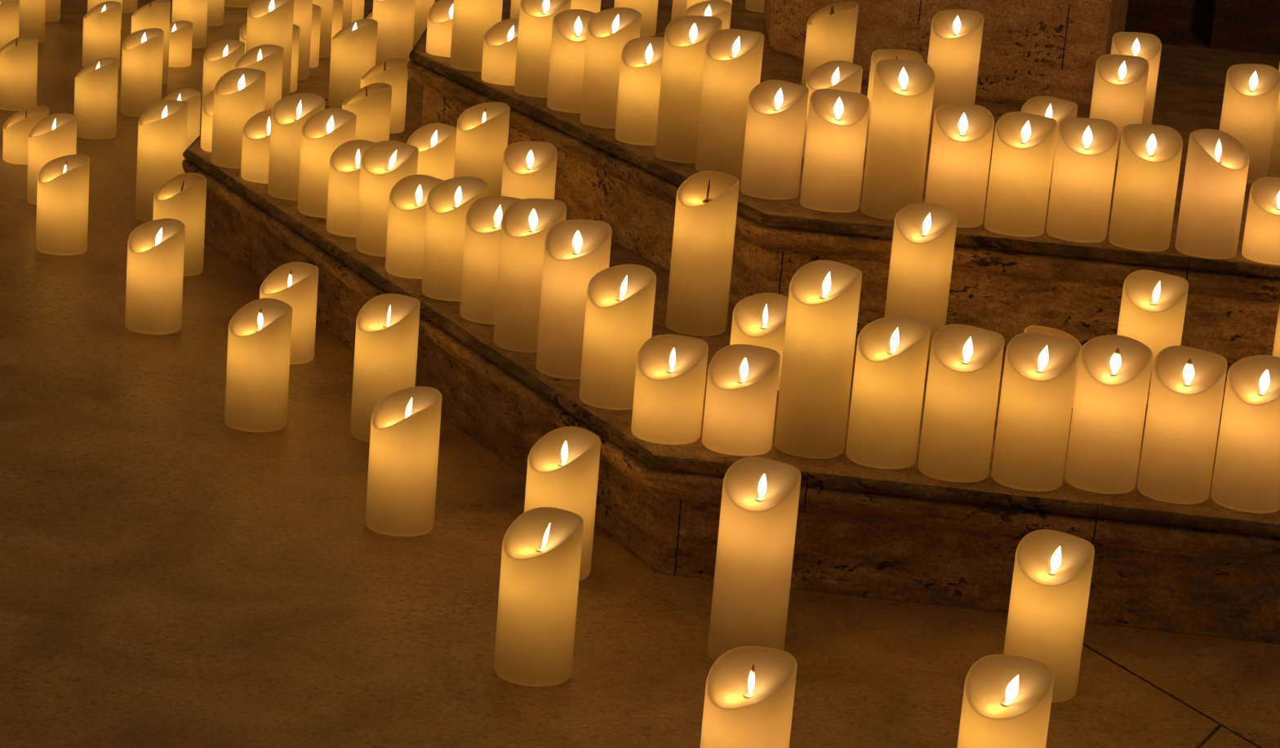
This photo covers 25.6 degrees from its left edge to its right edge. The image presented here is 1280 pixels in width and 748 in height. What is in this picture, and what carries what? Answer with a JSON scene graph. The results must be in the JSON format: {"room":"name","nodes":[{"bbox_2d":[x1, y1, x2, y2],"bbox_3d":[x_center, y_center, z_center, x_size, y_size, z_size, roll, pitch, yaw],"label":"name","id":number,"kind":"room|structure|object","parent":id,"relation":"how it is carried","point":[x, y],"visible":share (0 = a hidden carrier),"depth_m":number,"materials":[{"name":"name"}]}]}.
{"room":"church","nodes":[
{"label":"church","id":0,"kind":"room"},
{"bbox_2d":[0,0,1279,747],"bbox_3d":[0.287,-0.433,5.888,8.500,0.100,10.400,5,15,0],"label":"floor","id":1,"kind":"structure","parent":0,"point":[172,575],"depth_m":3.07,"materials":[{"name":"stone"}]},
{"bbox_2d":[0,0,19,48],"bbox_3d":[-1.354,-0.721,5.959,0.080,0.152,0.080,1,16,-14],"label":"candle","id":2,"kind":"object","parent":1,"relation":"on","point":[9,9],"visible":0.68,"depth_m":5.92,"materials":[{"name":"beige wax"}]},
{"bbox_2d":[0,35,38,111],"bbox_3d":[-1.228,-0.594,5.553,0.080,0.142,0.080,0,16,-15],"label":"candle","id":3,"kind":"object","parent":1,"relation":"on","point":[18,57],"visible":0.96,"depth_m":5.52,"materials":[{"name":"beige wax"}]},
{"bbox_2d":[2,106,48,164],"bbox_3d":[-1.107,-0.432,5.081,0.080,0.098,0.080,-1,16,-19],"label":"candle","id":4,"kind":"object","parent":1,"relation":"on","point":[16,130],"visible":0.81,"depth_m":5.05,"materials":[{"name":"beige wax"}]},
{"bbox_2d":[18,0,45,43],"bbox_3d":[-1.373,-0.830,6.318,0.080,0.170,0.080,-6,18,-34],"label":"candle","id":5,"kind":"object","parent":1,"relation":"on","point":[32,12],"visible":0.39,"depth_m":6.29,"materials":[{"name":"beige wax"}]},
{"bbox_2d":[26,113,77,204],"bbox_3d":[-0.994,-0.364,4.766,0.080,0.151,0.080,-3,17,-27],"label":"candle","id":6,"kind":"object","parent":1,"relation":"on","point":[55,136],"visible":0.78,"depth_m":4.74,"materials":[{"name":"beige wax"}]},
{"bbox_2d":[35,154,89,255],"bbox_3d":[-0.910,-0.268,4.443,0.080,0.150,0.080,-6,19,-35],"label":"candle","id":7,"kind":"object","parent":1,"relation":"on","point":[63,182],"visible":1,"depth_m":4.42,"materials":[{"name":"beige wax"}]},
{"bbox_2d":[74,57,118,139],"bbox_3d":[-1.032,-0.524,5.347,0.080,0.147,0.080,0,16,-16],"label":"candle","id":8,"kind":"object","parent":1,"relation":"on","point":[95,88],"visible":0.95,"depth_m":5.32,"materials":[{"name":"beige wax"}]},
{"bbox_2d":[82,0,121,67],"bbox_3d":[-1.160,-0.731,6.078,0.080,0.140,0.080,-2,16,-22],"label":"candle","id":9,"kind":"object","parent":1,"relation":"on","point":[101,37],"visible":0.93,"depth_m":6.05,"materials":[{"name":"beige wax"}]},
{"bbox_2d":[120,27,164,117],"bbox_3d":[-0.988,-0.599,5.591,0.080,0.169,0.080,-7,19,-36],"label":"candle","id":10,"kind":"object","parent":1,"relation":"on","point":[142,57],"visible":0.94,"depth_m":5.57,"materials":[{"name":"beige wax"}]},
{"bbox_2d":[131,0,170,84],"bbox_3d":[-1.032,-0.701,5.941,0.080,0.175,0.080,2,15,-10],"label":"candle","id":11,"kind":"object","parent":1,"relation":"on","point":[156,14],"visible":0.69,"depth_m":5.91,"materials":[{"name":"beige wax"}]},
{"bbox_2d":[124,217,185,334],"bbox_3d":[-0.694,-0.141,4.032,0.080,0.155,0.080,18,20,40],"label":"candle","id":12,"kind":"object","parent":1,"relation":"on","point":[155,248],"visible":1,"depth_m":4.01,"materials":[{"name":"beige wax"}]},
{"bbox_2d":[135,99,187,222],"bbox_3d":[-0.799,-0.357,4.708,0.080,0.199,0.080,-5,18,-31],"label":"candle","id":13,"kind":"object","parent":1,"relation":"on","point":[162,127],"visible":0.82,"depth_m":4.68,"materials":[{"name":"beige wax"}]},
{"bbox_2d":[152,173,206,275],"bbox_3d":[-0.715,-0.233,4.373,0.080,0.150,0.080,-3,17,-27],"label":"candle","id":14,"kind":"object","parent":1,"relation":"on","point":[182,197],"visible":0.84,"depth_m":4.35,"materials":[{"name":"beige wax"}]},
{"bbox_2d":[168,20,192,66],"bbox_3d":[-1.023,-0.726,6.186,0.080,0.094,0.080,-1,16,-19],"label":"candle","id":15,"kind":"object","parent":1,"relation":"on","point":[181,31],"visible":0.66,"depth_m":6.16,"materials":[{"name":"beige wax"}]},
{"bbox_2d":[160,88,201,149],"bbox_3d":[-0.835,-0.437,5.086,0.080,0.148,0.080,-3,17,-27],"label":"candle","id":16,"kind":"object","parent":1,"relation":"on","point":[193,97],"visible":0.34,"depth_m":5.06,"materials":[{"name":"beige wax"}]},
{"bbox_2d":[171,0,208,48],"bbox_3d":[-1.028,-0.826,6.437,0.080,0.155,0.080,-9,20,-40],"label":"candle","id":17,"kind":"object","parent":1,"relation":"on","point":[195,11],"visible":0.63,"depth_m":6.41,"materials":[{"name":"beige wax"}]},
{"bbox_2d":[207,0,224,26],"bbox_3d":[-1.037,-0.912,6.766,0.080,0.146,0.080,-9,20,-40],"label":"candle","id":18,"kind":"object","parent":1,"relation":"on","point":[215,8],"visible":0.45,"depth_m":6.75,"materials":[{"name":"beige wax"}]},
{"bbox_2d":[201,40,244,106],"bbox_3d":[-0.829,-0.584,5.610,0.080,0.155,0.080,-9,20,-40],"label":"candle","id":19,"kind":"object","parent":1,"relation":"on","point":[221,57],"visible":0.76,"depth_m":5.58,"materials":[{"name":"beige wax"}]},
{"bbox_2d":[224,297,292,431],"bbox_3d":[-0.490,-0.012,3.617,0.080,0.159,0.080,-9,20,-40],"label":"candle","id":20,"kind":"object","parent":1,"relation":"on","point":[260,332],"visible":1,"depth_m":3.59,"materials":[{"name":"beige wax"}]},
{"bbox_2d":[259,262,318,364],"bbox_3d":[-0.492,-0.086,3.941,0.080,0.131,0.080,-4,18,-30],"label":"candle","id":21,"kind":"object","parent":1,"relation":"on","point":[295,284],"visible":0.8,"depth_m":3.92,"materials":[{"name":"beige wax"}]},
{"bbox_2d":[350,293,420,442],"bbox_3d":[-0.327,-0.008,3.610,0.080,0.180,0.080,19,20,41],"label":"candle","id":22,"kind":"object","parent":1,"relation":"on","point":[387,334],"visible":0.88,"depth_m":3.58,"materials":[{"name":"beige wax"}]},
{"bbox_2d":[365,386,442,536],"bbox_3d":[-0.274,0.099,3.268,0.080,0.163,0.080,-5,18,-31],"label":"candle","id":23,"kind":"object","parent":1,"relation":"on","point":[405,434],"visible":1,"depth_m":3.24,"materials":[{"name":"beige wax"}]},
{"bbox_2d":[493,506,583,686],"bbox_3d":[-0.103,0.225,2.855,0.080,0.168,0.080,-9,20,-40],"label":"candle","id":24,"kind":"object","parent":1,"relation":"on","point":[541,553],"visible":1,"depth_m":2.83,"materials":[{"name":"beige wax"}]},
{"bbox_2d":[524,426,600,580],"bbox_3d":[-0.089,0.146,3.159,0.080,0.161,0.080,-7,19,-36],"label":"candle","id":25,"kind":"object","parent":1,"relation":"on","point":[563,464],"visible":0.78,"depth_m":3.13,"materials":[{"name":"beige wax"}]},
{"bbox_2d":[182,0,1279,643],"bbox_3d":[0.743,-0.356,5.277,2.982,0.146,4.802,5,15,0],"label":"stone step","id":26,"kind":"structure","parent":1,"relation":"on","point":[1206,567],"depth_m":3.17,"materials":[{"name":"stone"}]},
{"bbox_2d":[200,89,213,152],"bbox_3d":[-0.673,-0.413,4.587,0.080,0.099,0.080,13,17,29],"label":"candle","id":27,"kind":"object","parent":26,"relation":"on","point":[208,101],"visible":0.21,"depth_m":4.57,"materials":[{"name":"beige wax"}]},
{"bbox_2d":[211,67,266,168],"bbox_3d":[-0.637,-0.406,4.475,0.080,0.150,0.080,-9,21,-42],"label":"candle","id":28,"kind":"object","parent":26,"relation":"on","point":[239,94],"visible":0.92,"depth_m":4.45,"materials":[{"name":"beige wax"}]},
{"bbox_2d":[240,109,271,183],"bbox_3d":[-0.580,-0.354,4.391,0.080,0.103,0.080,17,20,38],"label":"candle","id":29,"kind":"object","parent":26,"relation":"on","point":[255,145],"visible":0.58,"depth_m":4.37,"materials":[{"name":"beige wax"}]},
{"bbox_2d":[235,44,284,110],"bbox_3d":[-0.646,-0.483,4.768,0.080,0.142,0.080,-3,17,-25],"label":"candle","id":30,"kind":"object","parent":26,"relation":"on","point":[268,58],"visible":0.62,"depth_m":4.74,"materials":[{"name":"beige wax"}]},
{"bbox_2d":[245,0,293,98],"bbox_3d":[-0.651,-0.564,4.947,0.080,0.203,0.080,-10,21,-43],"label":"candle","id":31,"kind":"object","parent":26,"relation":"on","point":[270,22],"visible":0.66,"depth_m":4.91,"materials":[{"name":"beige wax"}]},
{"bbox_2d":[289,23,299,92],"bbox_3d":[-0.665,-0.580,5.159,0.080,0.119,0.080,-6,18,-34],"label":"candle","id":32,"kind":"object","parent":26,"relation":"on","point":[295,35],"visible":0.15,"depth_m":5.14,"materials":[{"name":"beige wax"}]},
{"bbox_2d":[267,93,324,200],"bbox_3d":[-0.522,-0.346,4.284,0.080,0.153,0.080,15,18,34],"label":"candle","id":33,"kind":"object","parent":26,"relation":"on","point":[289,114],"visible":0.8,"depth_m":4.26,"materials":[{"name":"beige wax"}]},
{"bbox_2d":[293,0,312,80],"bbox_3d":[-0.657,-0.645,5.285,0.080,0.180,0.080,-10,21,-43],"label":"candle","id":34,"kind":"object","parent":26,"relation":"on","point":[302,18],"visible":0.23,"depth_m":5.26,"materials":[{"name":"beige wax"}]},
{"bbox_2d":[309,4,321,67],"bbox_3d":[-0.657,-0.653,5.435,0.080,0.116,0.080,-6,18,-34],"label":"candle","id":35,"kind":"object","parent":26,"relation":"on","point":[316,11],"visible":0.2,"depth_m":5.42,"materials":[{"name":"beige wax"}]},
{"bbox_2d":[312,0,333,58],"bbox_3d":[-0.645,-0.712,5.547,0.080,0.173,0.080,-10,21,-43],"label":"candle","id":36,"kind":"object","parent":26,"relation":"on","point":[326,6],"visible":0.4,"depth_m":5.53,"materials":[{"name":"beige wax"}]},
{"bbox_2d":[297,107,356,217],"bbox_3d":[-0.465,-0.313,4.184,0.080,0.152,0.080,-9,21,-42],"label":"candle","id":37,"kind":"object","parent":26,"relation":"on","point":[324,131],"visible":0.82,"depth_m":4.16,"materials":[{"name":"beige wax"}]},
{"bbox_2d":[326,139,374,237],"bbox_3d":[-0.411,-0.269,4.080,0.080,0.129,0.080,15,18,34],"label":"candle","id":38,"kind":"object","parent":26,"relation":"on","point":[344,164],"visible":0.62,"depth_m":4.06,"materials":[{"name":"beige wax"}]},
{"bbox_2d":[328,18,377,108],"bbox_3d":[-0.511,-0.550,5.018,0.080,0.161,0.080,2,15,-10],"label":"candle","id":39,"kind":"object","parent":26,"relation":"on","point":[353,48],"visible":0.84,"depth_m":4.99,"materials":[{"name":"beige wax"}]},
{"bbox_2d":[342,82,391,142],"bbox_3d":[-0.452,-0.420,4.644,0.080,0.116,0.080,2,16,-11],"label":"candle","id":40,"kind":"object","parent":26,"relation":"on","point":[371,104],"visible":0.73,"depth_m":4.61,"materials":[{"name":"beige wax"}]},
{"bbox_2d":[360,57,408,133],"bbox_3d":[-0.443,-0.482,4.860,0.080,0.125,0.080,2,16,-12],"label":"candle","id":41,"kind":"object","parent":26,"relation":"on","point":[393,72],"visible":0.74,"depth_m":4.84,"materials":[{"name":"beige wax"}]},
{"bbox_2d":[355,140,418,256],"bbox_3d":[-0.357,-0.247,3.976,0.080,0.152,0.080,13,17,29],"label":"candle","id":42,"kind":"object","parent":26,"relation":"on","point":[384,163],"visible":0.82,"depth_m":3.95,"materials":[{"name":"beige wax"}]},
{"bbox_2d":[372,0,415,80],"bbox_3d":[-0.470,-0.655,5.364,0.080,0.188,0.080,-8,20,-38],"label":"candle","id":43,"kind":"object","parent":26,"relation":"on","point":[395,19],"visible":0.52,"depth_m":5.33,"materials":[{"name":"beige wax"}]},
{"bbox_2d":[385,174,444,279],"bbox_3d":[-0.306,-0.202,3.868,0.080,0.130,0.080,14,18,31],"label":"candle","id":44,"kind":"object","parent":26,"relation":"on","point":[407,202],"visible":0.68,"depth_m":3.84,"materials":[{"name":"beige wax"}]},
{"bbox_2d":[413,0,435,44],"bbox_3d":[-0.463,-0.764,5.810,0.080,0.164,0.080,-10,21,-43],"label":"candle","id":45,"kind":"object","parent":26,"relation":"on","point":[422,6],"visible":0.2,"depth_m":5.78,"materials":[{"name":"beige wax"}]},
{"bbox_2d":[406,123,457,180],"bbox_3d":[-0.325,-0.335,4.397,0.080,0.103,0.080,-9,20,-40],"label":"candle","id":46,"kind":"object","parent":26,"relation":"on","point":[435,143],"visible":0.62,"depth_m":4.37,"materials":[{"name":"beige wax"}]},
{"bbox_2d":[422,176,488,301],"bbox_3d":[-0.247,-0.181,3.759,0.080,0.156,0.080,17,20,38],"label":"candle","id":47,"kind":"object","parent":26,"relation":"on","point":[449,202],"visible":0.84,"depth_m":3.73,"materials":[{"name":"beige wax"}]},
{"bbox_2d":[453,102,510,195],"bbox_3d":[-0.245,-0.342,4.358,0.080,0.151,0.080,-6,19,-35],"label":"candle","id":48,"kind":"object","parent":26,"relation":"on","point":[482,129],"visible":0.81,"depth_m":4.33,"materials":[{"name":"beige wax"}]},
{"bbox_2d":[459,195,520,324],"bbox_3d":[-0.189,-0.148,3.659,0.080,0.155,0.080,13,17,29],"label":"candle","id":49,"kind":"object","parent":26,"relation":"on","point":[484,216],"visible":0.63,"depth_m":3.64,"materials":[{"name":"beige wax"}]},
{"bbox_2d":[501,141,557,199],"bbox_3d":[-0.167,-0.283,4.222,0.080,0.122,0.080,9,16,14],"label":"candle","id":50,"kind":"object","parent":26,"relation":"on","point":[529,167],"visible":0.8,"depth_m":4.20,"materials":[{"name":"beige wax"}]},
{"bbox_2d":[493,198,566,352],"bbox_3d":[-0.138,-0.125,3.535,0.080,0.184,0.080,14,18,31],"label":"candle","id":51,"kind":"object","parent":26,"relation":"on","point":[526,224],"visible":0.84,"depth_m":3.51,"materials":[{"name":"beige wax"}]},
{"bbox_2d":[536,219,612,379],"bbox_3d":[-0.081,-0.092,3.430,0.080,0.185,0.080,13,17,27],"label":"candle","id":52,"kind":"object","parent":26,"relation":"on","point":[575,251],"visible":0.89,"depth_m":3.40,"materials":[{"name":"beige wax"}]},
{"bbox_2d":[578,263,656,409],"bbox_3d":[-0.026,-0.045,3.320,0.080,0.160,0.080,17,20,38],"label":"candle","id":53,"kind":"object","parent":26,"relation":"on","point":[620,299],"visible":0.93,"depth_m":3.29,"materials":[{"name":"beige wax"}]},
{"bbox_2d":[631,333,708,444],"bbox_3d":[0.034,0.017,3.208,0.080,0.110,0.080,13,17,29],"label":"candle","id":54,"kind":"object","parent":26,"relation":"on","point":[669,386],"visible":1,"depth_m":3.19,"materials":[{"name":"beige wax"}]},
{"bbox_2d":[666,170,739,335],"bbox_3d":[0.081,-0.158,3.682,0.080,0.205,0.080,-9,21,-42],"label":"candle","id":55,"kind":"object","parent":26,"relation":"on","point":[707,201],"visible":1,"depth_m":3.66,"materials":[{"name":"beige wax"}]},
{"bbox_2d":[702,343,780,455],"bbox_3d":[0.114,0.029,3.187,0.080,0.111,0.080,15,18,34],"label":"candle","id":56,"kind":"object","parent":26,"relation":"on","point":[741,388],"visible":1,"depth_m":3.17,"materials":[{"name":"beige wax"}]},
{"bbox_2d":[729,293,788,391],"bbox_3d":[0.151,-0.040,3.459,0.080,0.106,0.080,13,17,27],"label":"candle","id":57,"kind":"object","parent":26,"relation":"on","point":[757,319],"visible":0.52,"depth_m":3.45,"materials":[{"name":"beige wax"}]},
{"bbox_2d":[774,260,862,458],"bbox_3d":[0.201,-0.017,3.187,0.080,0.213,0.080,17,19,37],"label":"candle","id":58,"kind":"object","parent":26,"relation":"on","point":[824,299],"visible":1,"depth_m":3.16,"materials":[{"name":"beige wax"}]},
{"bbox_2d":[407,0,1279,369],"bbox_3d":[0.878,-0.550,5.459,2.545,0.151,3.942,5,15,0],"label":"stone step","id":59,"kind":"structure","parent":26,"relation":"on","point":[1005,285],"depth_m":3.75,"materials":[{"name":"stone"}]},
{"bbox_2d":[426,0,453,57],"bbox_3d":[-0.319,-0.587,4.762,0.080,0.094,0.080,17,20,38],"label":"candle","id":60,"kind":"object","parent":59,"relation":"on","point":[440,15],"visible":0.61,"depth_m":4.74,"materials":[{"name":"beige wax"}]},
{"bbox_2d":[449,0,502,71],"bbox_3d":[-0.267,-0.585,4.632,0.080,0.167,0.080,17,20,38],"label":"candle","id":61,"kind":"object","parent":59,"relation":"on","point":[472,19],"visible":0.76,"depth_m":4.60,"materials":[{"name":"beige wax"}]},
{"bbox_2d":[481,18,519,85],"bbox_3d":[-0.213,-0.518,4.537,0.080,0.097,0.080,-9,20,-40],"label":"candle","id":62,"kind":"object","parent":59,"relation":"on","point":[500,41],"visible":0.74,"depth_m":4.51,"materials":[{"name":"beige wax"}]},
{"bbox_2d":[514,0,571,97],"bbox_3d":[-0.153,-0.521,4.444,0.080,0.162,0.080,11,16,21],"label":"candle","id":63,"kind":"object","parent":59,"relation":"on","point":[536,17],"visible":0.76,"depth_m":4.42,"materials":[{"name":"beige wax"}]},
{"bbox_2d":[546,8,595,113],"bbox_3d":[-0.098,-0.481,4.338,0.080,0.149,0.080,6,15,4],"label":"candle","id":64,"kind":"object","parent":59,"relation":"on","point":[569,32],"visible":0.74,"depth_m":4.31,"materials":[{"name":"beige wax"}]},
{"bbox_2d":[580,7,641,128],"bbox_3d":[-0.044,-0.460,4.231,0.080,0.173,0.080,17,19,37],"label":"candle","id":65,"kind":"object","parent":59,"relation":"on","point":[608,31],"visible":0.84,"depth_m":4.21,"materials":[{"name":"beige wax"}]},
{"bbox_2d":[613,0,658,36],"bbox_3d":[-0.006,-0.690,5.153,0.080,0.138,0.080,15,18,34],"label":"candle","id":66,"kind":"object","parent":59,"relation":"on","point":[648,9],"visible":0.54,"depth_m":5.13,"materials":[{"name":"beige wax"}]},
{"bbox_2d":[614,36,664,145],"bbox_3d":[0.009,-0.415,4.126,0.080,0.151,0.080,14,18,31],"label":"candle","id":67,"kind":"object","parent":59,"relation":"on","point":[642,58],"visible":0.77,"depth_m":4.10,"materials":[{"name":"beige wax"}]},
{"bbox_2d":[654,15,722,163],"bbox_3d":[0.069,-0.406,4.013,0.080,0.203,0.080,14,18,31],"label":"candle","id":68,"kind":"object","parent":59,"relation":"on","point":[686,37],"visible":0.91,"depth_m":3.99,"materials":[{"name":"beige wax"}]},
{"bbox_2d":[683,0,731,30],"bbox_3d":[0.111,-0.571,4.780,0.080,0.122,0.080,-7,19,-36],"label":"candle","id":69,"kind":"object","parent":59,"relation":"on","point":[721,9],"visible":0.3,"depth_m":4.78,"materials":[{"name":"beige wax"}]},
{"bbox_2d":[695,28,764,177],"bbox_3d":[0.125,-0.378,3.937,0.080,0.198,0.080,15,18,34],"label":"candle","id":70,"kind":"object","parent":59,"relation":"on","point":[733,58],"visible":0.91,"depth_m":3.91,"materials":[{"name":"beige wax"}]},
{"bbox_2d":[740,80,808,199],"bbox_3d":[0.182,-0.317,3.821,0.080,0.151,0.080,14,18,31],"label":"candle","id":71,"kind":"object","parent":59,"relation":"on","point":[776,112],"visible":1,"depth_m":3.80,"materials":[{"name":"beige wax"}]},
{"bbox_2d":[801,2,858,86],"bbox_3d":[0.309,-0.526,4.599,0.080,0.162,0.080,2,15,-10],"label":"candle","id":72,"kind":"object","parent":59,"relation":"on","point":[831,30],"visible":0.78,"depth_m":4.56,"materials":[{"name":"beige wax"}]},
{"bbox_2d":[802,60,862,157],"bbox_3d":[0.279,-0.384,4.116,0.080,0.139,0.080,-6,19,-35],"label":"candle","id":73,"kind":"object","parent":59,"relation":"on","point":[840,75],"visible":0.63,"depth_m":4.11,"materials":[{"name":"beige wax"}]},
{"bbox_2d":[800,88,869,213],"bbox_3d":[0.261,-0.299,3.771,0.080,0.154,0.080,5,15,0],"label":"candle","id":74,"kind":"object","parent":59,"relation":"on","point":[837,121],"visible":1,"depth_m":3.75,"materials":[{"name":"beige wax"}]},
{"bbox_2d":[865,48,924,148],"bbox_3d":[0.380,-0.409,4.227,0.080,0.145,0.080,4,15,-2],"label":"candle","id":75,"kind":"object","parent":59,"relation":"on","point":[877,55],"visible":0.18,"depth_m":4.22,"materials":[{"name":"beige wax"}]},
{"bbox_2d":[861,59,935,220],"bbox_3d":[0.343,-0.311,3.745,0.080,0.204,0.080,3,15,-6],"label":"candle","id":76,"kind":"object","parent":59,"relation":"on","point":[903,91],"visible":0.93,"depth_m":3.72,"materials":[{"name":"beige wax"}]},
{"bbox_2d":[763,0,1128,107],"bbox_3d":[0.598,-1.021,4.998,0.658,0.952,0.794,5,15,0],"label":"stone plinth","id":77,"kind":"object","parent":59,"relation":"on","point":[1029,49],"visible":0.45,"depth_m":4.74,"materials":[{"name":"stone"}]},
{"bbox_2d":[927,9,983,134],"bbox_3d":[0.487,-0.470,4.396,0.080,0.191,0.080,12,17,24],"label":"candle","id":78,"kind":"object","parent":59,"relation":"on","point":[956,35],"visible":0.76,"depth_m":4.37,"materials":[{"name":"beige wax"}]},
{"bbox_2d":[924,103,994,227],"bbox_3d":[0.423,-0.277,3.742,0.080,0.154,0.080,5,15,2],"label":"candle","id":79,"kind":"object","parent":59,"relation":"on","point":[962,137],"visible":0.9,"depth_m":3.72,"materials":[{"name":"beige wax"}]},
{"bbox_2d":[983,111,1057,236],"bbox_3d":[0.502,-0.263,3.717,0.080,0.153,0.080,11,17,23],"label":"candle","id":80,"kind":"object","parent":59,"relation":"on","point":[1024,145],"visible":1,"depth_m":3.69,"materials":[{"name":"beige wax"}]},
{"bbox_2d":[1020,96,1077,188],"bbox_3d":[0.584,-0.334,4.061,0.080,0.121,0.080,13,17,29],"label":"candle","id":81,"kind":"object","parent":59,"relation":"on","point":[1058,109],"visible":0.23,"depth_m":4.07,"materials":[{"name":"beige wax"}]},
{"bbox_2d":[1045,117,1119,242],"bbox_3d":[0.583,-0.256,3.714,0.080,0.153,0.080,6,15,4],"label":"candle","id":82,"kind":"object","parent":59,"relation":"on","point":[1086,148],"visible":1,"depth_m":3.69,"materials":[{"name":"beige wax"}]},
{"bbox_2d":[1088,53,1149,159],"bbox_3d":[0.733,-0.410,4.327,0.080,0.151,0.080,9,16,15],"label":"candle","id":83,"kind":"object","parent":59,"relation":"on","point":[1120,81],"visible":0.73,"depth_m":4.30,"materials":[{"name":"beige wax"}]},
{"bbox_2d":[1111,31,1161,124],"bbox_3d":[0.802,-0.477,4.596,0.080,0.150,0.080,5,15,2],"label":"candle","id":84,"kind":"object","parent":59,"relation":"on","point":[1148,46],"visible":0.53,"depth_m":4.58,"materials":[{"name":"beige wax"}]},
{"bbox_2d":[1108,124,1182,251],"bbox_3d":[0.663,-0.244,3.692,0.080,0.155,0.080,4,15,-2],"label":"candle","id":85,"kind":"object","parent":59,"relation":"on","point":[1149,157],"visible":1,"depth_m":3.67,"materials":[{"name":"beige wax"}]},
{"bbox_2d":[1174,128,1249,258],"bbox_3d":[0.748,-0.235,3.679,0.080,0.158,0.080,-6,18,-34],"label":"candle","id":86,"kind":"object","parent":59,"relation":"on","point":[1217,165],"visible":1,"depth_m":3.65,"materials":[{"name":"beige wax"}]},
{"bbox_2d":[1218,63,1279,183],"bbox_3d":[0.909,-0.375,4.219,0.080,0.170,0.080,8,16,12],"label":"candle","id":87,"kind":"object","parent":59,"relation":"on","point":[1251,91],"visible":0.85,"depth_m":4.19,"materials":[{"name":"beige wax"}]},
{"bbox_2d":[1241,176,1279,265],"bbox_3d":[0.833,-0.200,3.682,0.080,0.102,0.080,10,16,19],"label":"candle","id":88,"kind":"object","parent":59,"relation":"on","point":[1261,237],"visible":1,"depth_m":3.66,"materials":[{"name":"beige wax"}]},
{"bbox_2d":[1267,62,1279,177],"bbox_3d":[1.000,-0.391,4.276,0.080,0.183,0.080,10,16,19],"label":"candle","id":89,"kind":"object","parent":59,"relation":"on","point":[1274,162],"visible":0.48,"depth_m":4.27,"materials":[{"name":"beige wax"}]},
{"bbox_2d":[845,315,930,469],"bbox_3d":[0.279,0.019,3.177,0.080,0.161,0.080,18,20,40],"label":"candle","id":90,"kind":"object","parent":26,"relation":"on","point":[891,354],"visible":1,"depth_m":3.15,"materials":[{"name":"beige wax"}]},
{"bbox_2d":[884,202,957,360],"bbox_3d":[0.361,-0.119,3.647,0.080,0.194,0.080,11,16,21],"label":"candle","id":91,"kind":"object","parent":26,"relation":"on","point":[924,233],"visible":0.75,"depth_m":3.62,"materials":[{"name":"beige wax"}]},
{"bbox_2d":[918,324,1004,482],"bbox_3d":[0.358,0.033,3.150,0.080,0.163,0.080,10,16,19],"label":"candle","id":92,"kind":"object","parent":26,"relation":"on","point":[965,362],"visible":1,"depth_m":3.13,"materials":[{"name":"beige wax"}]},
{"bbox_2d":[991,332,1079,491],"bbox_3d":[0.440,0.042,3.140,0.080,0.163,0.080,10,16,18],"label":"candle","id":93,"kind":"object","parent":26,"relation":"on","point":[1040,369],"visible":1,"depth_m":3.12,"materials":[{"name":"beige wax"}]},
{"bbox_2d":[1064,334,1152,493],"bbox_3d":[0.524,0.045,3.153,0.080,0.164,0.080,10,16,18],"label":"candle","id":94,"kind":"object","parent":26,"relation":"on","point":[1114,371],"visible":1,"depth_m":3.13,"materials":[{"name":"beige wax"}]},
{"bbox_2d":[1116,269,1188,404],"bbox_3d":[0.639,-0.046,3.538,0.080,0.155,0.080,10,16,19],"label":"candle","id":95,"kind":"object","parent":26,"relation":"on","point":[1153,308],"visible":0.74,"depth_m":3.51,"materials":[{"name":"beige wax"}]},
{"bbox_2d":[1137,345,1227,504],"bbox_3d":[0.603,0.057,3.138,0.080,0.162,0.080,11,16,21],"label":"candle","id":96,"kind":"object","parent":26,"relation":"on","point":[1187,386],"visible":1,"depth_m":3.12,"materials":[{"name":"beige wax"}]},
{"bbox_2d":[1210,355,1279,512],"bbox_3d":[0.684,0.066,3.128,0.080,0.162,0.080,13,17,29],"label":"candle","id":97,"kind":"object","parent":26,"relation":"on","point":[1246,473],"visible":1,"depth_m":3.11,"materials":[{"name":"beige wax"}]},
{"bbox_2d":[699,645,797,747],"bbox_3d":[0.095,0.331,2.544,0.080,0.159,0.080,18,20,40],"label":"candle","id":98,"kind":"object","parent":1,"relation":"on","point":[749,694],"visible":1,"depth_m":2.52,"materials":[{"name":"beige wax"}]},
{"bbox_2d":[707,456,801,660],"bbox_3d":[0.119,0.198,2.942,0.080,0.209,0.080,11,16,21],"label":"candle","id":99,"kind":"object","parent":1,"relation":"on","point":[759,503],"visible":0.94,"depth_m":2.92,"materials":[{"name":"beige wax"}]},
{"bbox_2d":[956,653,1053,747],"bbox_3d":[0.332,0.341,2.588,0.080,0.152,0.080,13,17,29],"label":"candle","id":100,"kind":"object","parent":1,"relation":"on","point":[1006,700],"visible":1,"depth_m":2.57,"materials":[{"name":"beige wax"}]},
{"bbox_2d":[1003,528,1094,702],"bbox_3d":[0.423,0.251,2.927,0.080,0.163,0.080,12,17,24],"label":"candle","id":101,"kind":"object","parent":1,"relation":"on","point":[1052,572],"visible":0.87,"depth_m":2.90,"materials":[{"name":"beige wax"}]},
{"bbox_2d":[1124,0,1193,46],"bbox_3d":[1.074,-1.509,5.500,0.170,1.702,0.250,5,15,0],"label":"wall","id":102,"kind":"structure","parent":0,"point":[1169,20],"depth_m":5.60,"materials":[{"name":"stone"}]},
{"bbox_2d":[1189,0,1279,55],"bbox_3d":[1.961,-1.408,5.403,1.551,1.702,0.349,6,15,4],"label":"wall","id":103,"kind":"structure","parent":0,"point":[1253,26],"depth_m":5.58,"materials":[{"name":"stone"}]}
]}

